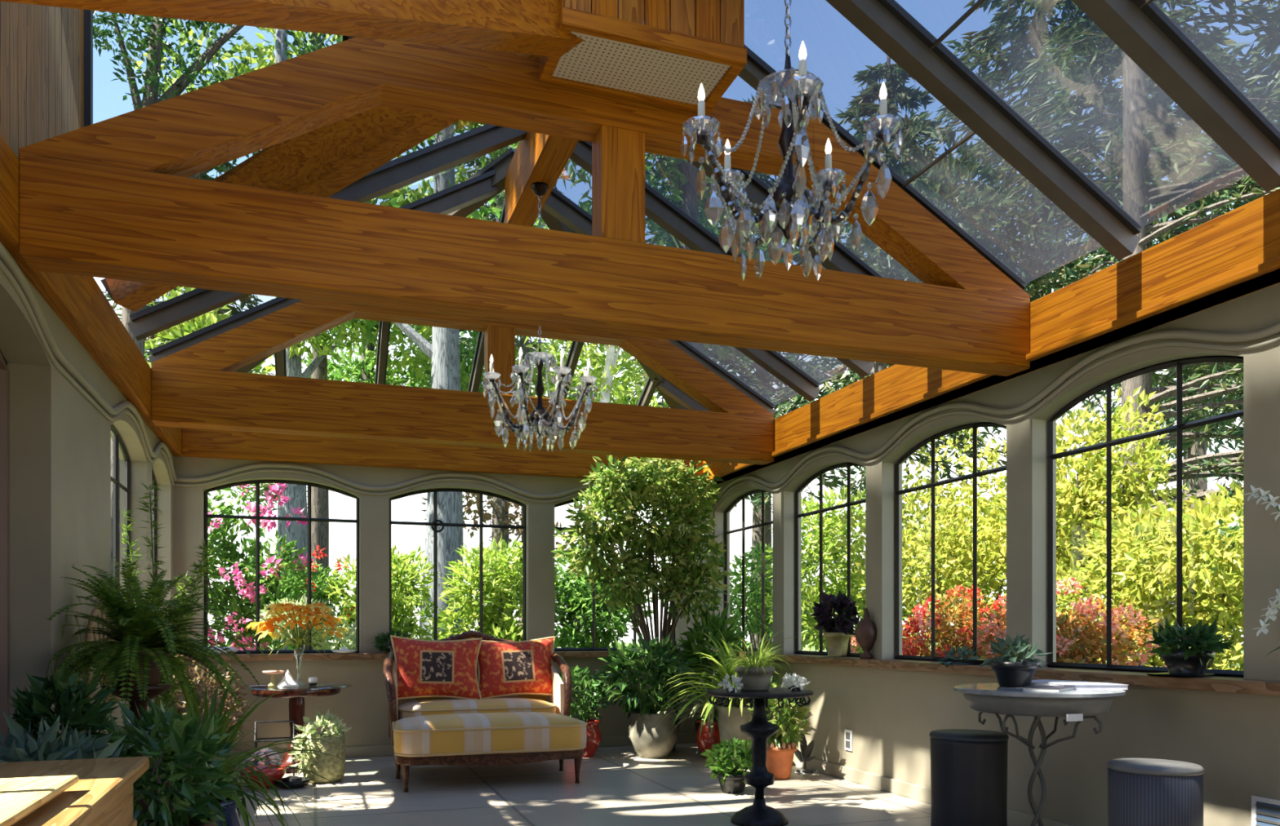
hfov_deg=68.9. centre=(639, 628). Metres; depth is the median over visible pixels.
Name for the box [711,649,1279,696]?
trim
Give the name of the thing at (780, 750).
potted plant
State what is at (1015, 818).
baseboard
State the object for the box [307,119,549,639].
tree
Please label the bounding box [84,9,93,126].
trim
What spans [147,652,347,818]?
potted plant
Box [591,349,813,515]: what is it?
conifer tree
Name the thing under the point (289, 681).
napkin
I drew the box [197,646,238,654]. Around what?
folded cloth
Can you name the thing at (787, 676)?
cluster
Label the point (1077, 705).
bistro table
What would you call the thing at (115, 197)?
roof truss
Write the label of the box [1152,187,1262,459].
conifer tree
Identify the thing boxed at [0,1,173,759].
wall
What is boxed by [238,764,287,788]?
bowl
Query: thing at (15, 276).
trim
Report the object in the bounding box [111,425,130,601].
window
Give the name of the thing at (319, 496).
tree
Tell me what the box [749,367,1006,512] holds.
conifer tree
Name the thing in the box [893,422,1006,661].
window
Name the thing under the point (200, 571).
fern
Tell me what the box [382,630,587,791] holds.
settee
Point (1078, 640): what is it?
bush
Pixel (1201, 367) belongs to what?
conifer tree
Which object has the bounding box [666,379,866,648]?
conifer tree
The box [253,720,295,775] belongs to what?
wire stand
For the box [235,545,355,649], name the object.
shrub
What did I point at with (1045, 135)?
ceiling
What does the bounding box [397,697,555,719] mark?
seat cushion
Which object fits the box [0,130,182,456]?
wooden beam
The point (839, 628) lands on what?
potted plant
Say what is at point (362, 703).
wall
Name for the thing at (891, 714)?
wall
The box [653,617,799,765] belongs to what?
potted plant
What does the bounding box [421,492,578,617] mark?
tree
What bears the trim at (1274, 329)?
attached to the wall at (891, 714)
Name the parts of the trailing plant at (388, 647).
pot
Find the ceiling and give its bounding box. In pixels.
[0,0,1279,414]
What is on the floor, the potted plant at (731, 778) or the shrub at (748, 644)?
the potted plant at (731, 778)
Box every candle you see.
[489,362,494,382]
[517,355,523,375]
[560,357,564,377]
[586,366,591,386]
[697,100,705,115]
[724,154,730,169]
[798,59,806,75]
[825,153,831,168]
[879,98,887,115]
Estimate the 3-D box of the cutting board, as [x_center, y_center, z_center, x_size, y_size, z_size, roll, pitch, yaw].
[-1.514,0.380,1.887,0.520,0.040,0.700,0,0,-19]
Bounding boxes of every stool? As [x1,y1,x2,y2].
[928,728,1008,825]
[1106,758,1204,825]
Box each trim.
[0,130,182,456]
[0,241,177,486]
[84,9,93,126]
[174,462,714,510]
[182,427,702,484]
[184,650,679,661]
[705,256,1279,484]
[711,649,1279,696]
[712,321,1279,509]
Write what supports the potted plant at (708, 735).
on the floor
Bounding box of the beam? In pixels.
[702,188,1279,484]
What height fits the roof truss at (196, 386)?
1.130 m
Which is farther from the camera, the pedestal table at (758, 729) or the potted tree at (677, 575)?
the potted tree at (677, 575)
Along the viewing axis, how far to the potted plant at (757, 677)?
5.48 m
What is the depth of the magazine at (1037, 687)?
4.07 m
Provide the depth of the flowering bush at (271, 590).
9.90 m
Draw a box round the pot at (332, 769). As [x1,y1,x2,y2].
[302,733,345,782]
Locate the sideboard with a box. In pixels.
[0,756,149,825]
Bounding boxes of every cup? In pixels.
[308,676,317,685]
[725,688,736,692]
[791,687,801,691]
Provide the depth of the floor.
6.30 m
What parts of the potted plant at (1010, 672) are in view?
pot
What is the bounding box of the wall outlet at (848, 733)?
[844,728,852,751]
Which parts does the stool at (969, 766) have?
seat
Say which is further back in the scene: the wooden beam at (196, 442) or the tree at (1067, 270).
the tree at (1067, 270)
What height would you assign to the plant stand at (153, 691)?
0.880 m
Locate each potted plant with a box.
[0,711,143,796]
[5,662,125,759]
[97,695,241,825]
[107,713,313,825]
[120,705,217,812]
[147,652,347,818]
[153,657,251,759]
[288,709,351,782]
[559,661,615,757]
[595,631,697,758]
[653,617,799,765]
[658,662,747,758]
[676,603,746,749]
[700,737,752,793]
[713,629,792,690]
[746,675,812,779]
[810,590,859,657]
[979,632,1053,687]
[1141,617,1234,677]
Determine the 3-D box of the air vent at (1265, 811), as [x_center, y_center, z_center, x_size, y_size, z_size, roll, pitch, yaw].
[2.679,0.835,3.896,0.020,0.230,0.260,0,0,-19]
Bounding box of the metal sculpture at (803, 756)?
[794,729,815,773]
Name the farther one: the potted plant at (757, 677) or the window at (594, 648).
the window at (594, 648)
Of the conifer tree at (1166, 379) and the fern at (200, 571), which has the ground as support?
the conifer tree at (1166, 379)
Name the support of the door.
in the wall at (60, 442)
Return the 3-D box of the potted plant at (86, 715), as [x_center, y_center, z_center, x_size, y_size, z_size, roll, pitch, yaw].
[-2.257,0.638,3.735,0.390,1.016,0.499,0,0,-19]
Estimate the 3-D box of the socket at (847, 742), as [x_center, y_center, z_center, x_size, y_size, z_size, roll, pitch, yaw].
[1.576,0.877,7.066,0.005,0.052,0.060,0,0,-19]
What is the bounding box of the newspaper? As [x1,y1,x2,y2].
[1030,679,1084,685]
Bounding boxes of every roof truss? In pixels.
[18,36,1030,376]
[151,299,773,465]
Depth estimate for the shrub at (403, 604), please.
11.36 m
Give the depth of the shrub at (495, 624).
11.24 m
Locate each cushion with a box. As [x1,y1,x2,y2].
[393,711,586,756]
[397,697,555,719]
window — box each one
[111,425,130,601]
[151,469,156,587]
[204,480,359,653]
[389,488,525,644]
[555,496,675,651]
[724,488,773,653]
[794,462,866,657]
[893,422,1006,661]
[1046,355,1243,677]
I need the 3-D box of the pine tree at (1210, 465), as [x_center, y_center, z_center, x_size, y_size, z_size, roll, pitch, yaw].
[8.942,-5.728,11.140,3.843,14.004,4.666,0,0,-19]
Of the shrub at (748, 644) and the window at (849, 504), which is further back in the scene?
the shrub at (748, 644)
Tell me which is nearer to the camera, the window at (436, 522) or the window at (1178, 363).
the window at (1178, 363)
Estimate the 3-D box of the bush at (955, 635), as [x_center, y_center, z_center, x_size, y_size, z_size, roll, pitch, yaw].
[3.598,0.394,10.367,1.308,1.773,1.862,0,0,-27]
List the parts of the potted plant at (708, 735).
pot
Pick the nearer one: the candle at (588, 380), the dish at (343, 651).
the candle at (588, 380)
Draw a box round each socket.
[845,732,849,739]
[845,740,849,747]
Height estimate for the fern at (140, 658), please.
0.770 m
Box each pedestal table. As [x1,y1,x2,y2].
[251,684,341,773]
[706,687,813,825]
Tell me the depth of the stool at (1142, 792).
3.69 m
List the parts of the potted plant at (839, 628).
pot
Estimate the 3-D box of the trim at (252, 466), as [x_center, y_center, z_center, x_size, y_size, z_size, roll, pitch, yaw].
[-1.584,-1.318,8.648,4.950,0.242,0.044,0,0,-19]
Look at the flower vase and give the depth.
7.58 m
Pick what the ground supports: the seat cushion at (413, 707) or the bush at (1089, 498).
the bush at (1089, 498)
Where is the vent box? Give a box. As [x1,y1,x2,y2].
[538,0,746,114]
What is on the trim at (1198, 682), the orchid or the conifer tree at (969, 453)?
the orchid
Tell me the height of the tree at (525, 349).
8.006 m
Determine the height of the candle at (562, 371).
0.112 m
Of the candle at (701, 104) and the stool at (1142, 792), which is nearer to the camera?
the candle at (701, 104)
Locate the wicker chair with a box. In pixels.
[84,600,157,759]
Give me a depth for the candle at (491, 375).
5.57 m
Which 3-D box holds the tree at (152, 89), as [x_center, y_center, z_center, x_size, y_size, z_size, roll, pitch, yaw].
[-5.079,-3.870,11.817,5.369,10.334,2.477,0,0,-19]
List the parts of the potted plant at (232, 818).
pot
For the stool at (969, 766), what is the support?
on the floor
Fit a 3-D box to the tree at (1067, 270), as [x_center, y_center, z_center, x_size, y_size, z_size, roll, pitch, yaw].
[4.514,-3.477,15.223,5.217,9.506,4.503,0,0,-43]
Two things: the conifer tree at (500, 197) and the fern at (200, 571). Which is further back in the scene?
the conifer tree at (500, 197)
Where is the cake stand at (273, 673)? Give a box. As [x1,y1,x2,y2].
[262,670,284,686]
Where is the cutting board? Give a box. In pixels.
[0,774,79,825]
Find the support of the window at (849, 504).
in the wall at (891, 714)
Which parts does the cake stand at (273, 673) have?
plate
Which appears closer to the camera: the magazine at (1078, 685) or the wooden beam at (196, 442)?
the magazine at (1078, 685)
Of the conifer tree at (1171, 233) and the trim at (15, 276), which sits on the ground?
the conifer tree at (1171, 233)
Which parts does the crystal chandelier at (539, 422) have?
bulb, bead chain, bead chain, bead chain, bead chain, arm, bead chain, bulb, bead chain, bead chain, arm, crown dish, chain, bead chain, bead chain, arm, bead chain, bulb, arm, bead chain, bead chain, bead chain, bead chain, bulb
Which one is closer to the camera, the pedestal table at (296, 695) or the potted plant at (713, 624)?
the pedestal table at (296, 695)
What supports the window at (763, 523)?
in the wall at (891, 714)
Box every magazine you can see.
[1022,684,1075,692]
[1045,681,1128,689]
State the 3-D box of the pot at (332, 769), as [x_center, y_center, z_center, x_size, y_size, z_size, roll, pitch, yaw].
[-2.381,0.976,7.028,0.310,0.341,0.310,0,0,-19]
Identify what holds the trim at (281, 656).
attached to the wall at (362, 703)
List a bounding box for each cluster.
[717,673,743,693]
[781,672,806,688]
[783,674,809,691]
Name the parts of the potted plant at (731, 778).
pot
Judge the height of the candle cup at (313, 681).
0.070 m
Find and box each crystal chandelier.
[481,182,597,452]
[680,0,903,280]
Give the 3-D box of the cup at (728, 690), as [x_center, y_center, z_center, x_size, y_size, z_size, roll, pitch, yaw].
[0.528,0.355,5.393,0.060,0.022,0.060,0,0,-19]
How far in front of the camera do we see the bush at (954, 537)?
11.73 m
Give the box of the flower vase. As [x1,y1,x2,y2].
[244,600,349,679]
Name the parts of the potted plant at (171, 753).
pot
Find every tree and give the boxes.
[93,10,443,639]
[102,162,307,533]
[132,19,485,649]
[144,29,431,649]
[301,320,484,392]
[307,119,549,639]
[390,121,612,608]
[418,335,667,625]
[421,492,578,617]
[508,142,671,624]
[520,336,643,648]
[550,454,732,751]
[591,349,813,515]
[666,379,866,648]
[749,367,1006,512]
[836,254,1105,387]
[935,220,1236,461]
[972,186,1264,495]
[1060,191,1248,628]
[1120,175,1279,666]
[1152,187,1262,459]
[1186,195,1257,415]
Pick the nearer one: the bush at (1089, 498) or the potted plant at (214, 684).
the potted plant at (214, 684)
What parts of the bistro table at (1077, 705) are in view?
twisted stem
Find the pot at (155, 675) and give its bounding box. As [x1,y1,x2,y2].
[106,648,170,685]
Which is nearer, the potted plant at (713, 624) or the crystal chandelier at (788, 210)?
the crystal chandelier at (788, 210)
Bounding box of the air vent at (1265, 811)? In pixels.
[1251,795,1279,825]
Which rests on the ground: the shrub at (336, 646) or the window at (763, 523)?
the shrub at (336, 646)
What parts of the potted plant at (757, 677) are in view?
pot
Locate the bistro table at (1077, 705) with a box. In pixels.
[953,683,1125,825]
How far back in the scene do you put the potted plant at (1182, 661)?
4.24 m
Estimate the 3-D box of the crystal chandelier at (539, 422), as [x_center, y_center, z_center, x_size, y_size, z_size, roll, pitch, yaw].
[-0.617,-1.907,5.735,0.696,1.625,0.704,0,0,36]
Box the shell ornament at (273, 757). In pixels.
[241,747,282,767]
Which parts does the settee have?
armrest, arm panel, leg, leg, frame, backrest, seat rail, arm panel, leg, armrest, leg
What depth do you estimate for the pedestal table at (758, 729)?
5.47 m
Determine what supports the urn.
on the trim at (1198, 682)
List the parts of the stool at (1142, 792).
seat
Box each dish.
[331,645,356,653]
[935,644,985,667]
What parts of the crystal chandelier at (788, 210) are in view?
bulb, bead chain, bulb, arm, bead chain, bead chain, bead chain, bead chain, crown dish, chain, arm, bead chain, bulb, arm, bead chain, bulb, bead chain, arm, bead chain, bead chain, bulb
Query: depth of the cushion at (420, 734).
6.69 m
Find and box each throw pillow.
[390,635,482,699]
[476,635,555,698]
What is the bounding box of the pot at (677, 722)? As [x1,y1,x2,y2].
[671,715,681,751]
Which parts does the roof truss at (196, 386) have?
king post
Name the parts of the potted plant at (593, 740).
pot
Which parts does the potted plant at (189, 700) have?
pot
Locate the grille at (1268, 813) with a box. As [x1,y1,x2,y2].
[1256,801,1279,825]
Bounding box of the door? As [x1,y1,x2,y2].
[0,351,9,759]
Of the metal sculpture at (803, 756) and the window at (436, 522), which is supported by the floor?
the metal sculpture at (803, 756)
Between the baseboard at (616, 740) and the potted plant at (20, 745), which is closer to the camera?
the potted plant at (20, 745)
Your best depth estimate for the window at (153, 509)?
7.65 m
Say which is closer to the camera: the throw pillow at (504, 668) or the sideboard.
the sideboard
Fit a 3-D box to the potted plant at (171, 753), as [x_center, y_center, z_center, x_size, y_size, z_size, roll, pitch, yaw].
[-2.103,0.740,4.143,0.434,0.813,0.476,0,0,8]
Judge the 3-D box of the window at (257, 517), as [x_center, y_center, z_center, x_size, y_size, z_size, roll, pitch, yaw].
[-3.149,-0.546,8.244,1.295,1.543,0.038,0,0,-19]
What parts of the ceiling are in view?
glass pane, glass pane, glass pane, glass pane, glass pane, glass pane, glass pane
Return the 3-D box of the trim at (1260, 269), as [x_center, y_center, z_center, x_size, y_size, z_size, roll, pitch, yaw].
[1.941,-1.468,5.757,0.190,0.035,7.600,0,0,-19]
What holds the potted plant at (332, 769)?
on the floor
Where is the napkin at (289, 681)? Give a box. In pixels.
[277,670,298,687]
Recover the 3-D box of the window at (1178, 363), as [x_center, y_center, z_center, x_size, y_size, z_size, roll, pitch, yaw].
[2.536,-0.546,4.704,0.038,1.543,1.284,0,0,-19]
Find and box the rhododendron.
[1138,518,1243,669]
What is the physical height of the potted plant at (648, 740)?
1.127 m
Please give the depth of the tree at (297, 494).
14.12 m
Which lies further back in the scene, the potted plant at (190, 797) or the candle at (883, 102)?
the potted plant at (190, 797)
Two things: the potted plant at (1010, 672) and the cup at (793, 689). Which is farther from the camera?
the cup at (793, 689)
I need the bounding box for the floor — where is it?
[229,742,931,825]
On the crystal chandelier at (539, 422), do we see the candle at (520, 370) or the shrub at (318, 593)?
the candle at (520, 370)
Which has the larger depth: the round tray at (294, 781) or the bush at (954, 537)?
the bush at (954, 537)
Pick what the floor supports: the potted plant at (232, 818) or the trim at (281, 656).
the potted plant at (232, 818)
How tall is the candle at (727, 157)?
0.088 m
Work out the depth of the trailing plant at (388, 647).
8.30 m
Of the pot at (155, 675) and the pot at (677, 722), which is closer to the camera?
the pot at (155, 675)
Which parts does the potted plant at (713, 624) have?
pot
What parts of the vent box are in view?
panel, perforated panel, panel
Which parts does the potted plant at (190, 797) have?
pot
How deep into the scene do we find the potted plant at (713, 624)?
8.70 m
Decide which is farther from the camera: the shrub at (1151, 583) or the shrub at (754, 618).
the shrub at (754, 618)
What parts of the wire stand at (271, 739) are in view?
frame, rail, frame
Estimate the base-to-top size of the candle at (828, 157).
0.088 m
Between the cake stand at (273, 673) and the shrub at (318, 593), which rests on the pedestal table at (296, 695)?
the cake stand at (273, 673)
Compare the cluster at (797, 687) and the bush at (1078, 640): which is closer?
the cluster at (797, 687)
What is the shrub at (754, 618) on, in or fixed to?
on the ground
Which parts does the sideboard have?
leg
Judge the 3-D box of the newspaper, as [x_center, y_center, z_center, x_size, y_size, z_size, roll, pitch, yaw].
[1.953,0.263,4.459,0.306,0.019,0.226,0,0,-36]
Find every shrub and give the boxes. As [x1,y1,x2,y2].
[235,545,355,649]
[252,593,355,649]
[323,544,443,647]
[429,533,575,641]
[555,545,653,648]
[657,585,751,648]
[729,542,814,648]
[758,484,929,653]
[1056,479,1243,671]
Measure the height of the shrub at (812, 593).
3.613 m
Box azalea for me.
[850,629,918,655]
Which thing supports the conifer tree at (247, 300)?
on the ground
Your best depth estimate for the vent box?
3.98 m
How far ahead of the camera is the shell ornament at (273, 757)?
6.96 m
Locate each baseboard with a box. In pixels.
[226,733,697,759]
[792,753,1074,825]
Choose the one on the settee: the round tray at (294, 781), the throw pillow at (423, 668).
the throw pillow at (423, 668)
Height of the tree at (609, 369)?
6.812 m
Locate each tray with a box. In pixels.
[248,684,267,687]
[274,775,310,787]
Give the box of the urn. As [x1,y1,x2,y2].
[854,608,876,658]
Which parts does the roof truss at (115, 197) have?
king post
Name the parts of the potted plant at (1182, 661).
pot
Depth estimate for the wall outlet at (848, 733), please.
7.05 m
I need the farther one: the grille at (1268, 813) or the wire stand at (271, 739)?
the wire stand at (271, 739)
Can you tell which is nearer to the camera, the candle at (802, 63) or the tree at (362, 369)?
the candle at (802, 63)
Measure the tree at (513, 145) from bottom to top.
9.008 m
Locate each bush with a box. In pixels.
[208,483,320,650]
[827,427,1090,650]
[902,585,1006,658]
[969,575,1166,666]
[998,386,1194,663]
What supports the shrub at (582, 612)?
on the ground
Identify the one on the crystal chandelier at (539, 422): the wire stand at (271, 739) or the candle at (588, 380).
the candle at (588, 380)
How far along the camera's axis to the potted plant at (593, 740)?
8.30 m
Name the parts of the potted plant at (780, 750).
pot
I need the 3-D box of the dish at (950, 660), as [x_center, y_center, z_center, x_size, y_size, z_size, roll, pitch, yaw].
[2.009,0.170,5.788,0.239,0.147,0.413,0,0,-19]
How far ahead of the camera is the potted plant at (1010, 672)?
4.32 m
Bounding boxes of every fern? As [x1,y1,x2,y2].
[46,562,268,718]
[107,479,219,738]
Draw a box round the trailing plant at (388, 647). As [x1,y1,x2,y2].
[373,627,411,653]
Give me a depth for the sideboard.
2.52 m
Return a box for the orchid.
[1242,484,1279,656]
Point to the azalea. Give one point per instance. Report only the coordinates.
(853, 638)
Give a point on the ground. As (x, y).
(812, 649)
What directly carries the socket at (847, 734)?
attached to the wall outlet at (848, 733)
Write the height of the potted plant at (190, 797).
0.902 m
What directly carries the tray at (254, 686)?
on the pedestal table at (296, 695)
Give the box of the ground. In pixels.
[208,641,1243,667]
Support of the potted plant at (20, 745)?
on the floor
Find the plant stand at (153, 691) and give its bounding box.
[102,683,173,802]
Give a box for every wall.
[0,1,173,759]
[173,456,713,751]
[713,283,1279,825]
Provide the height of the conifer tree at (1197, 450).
19.603 m

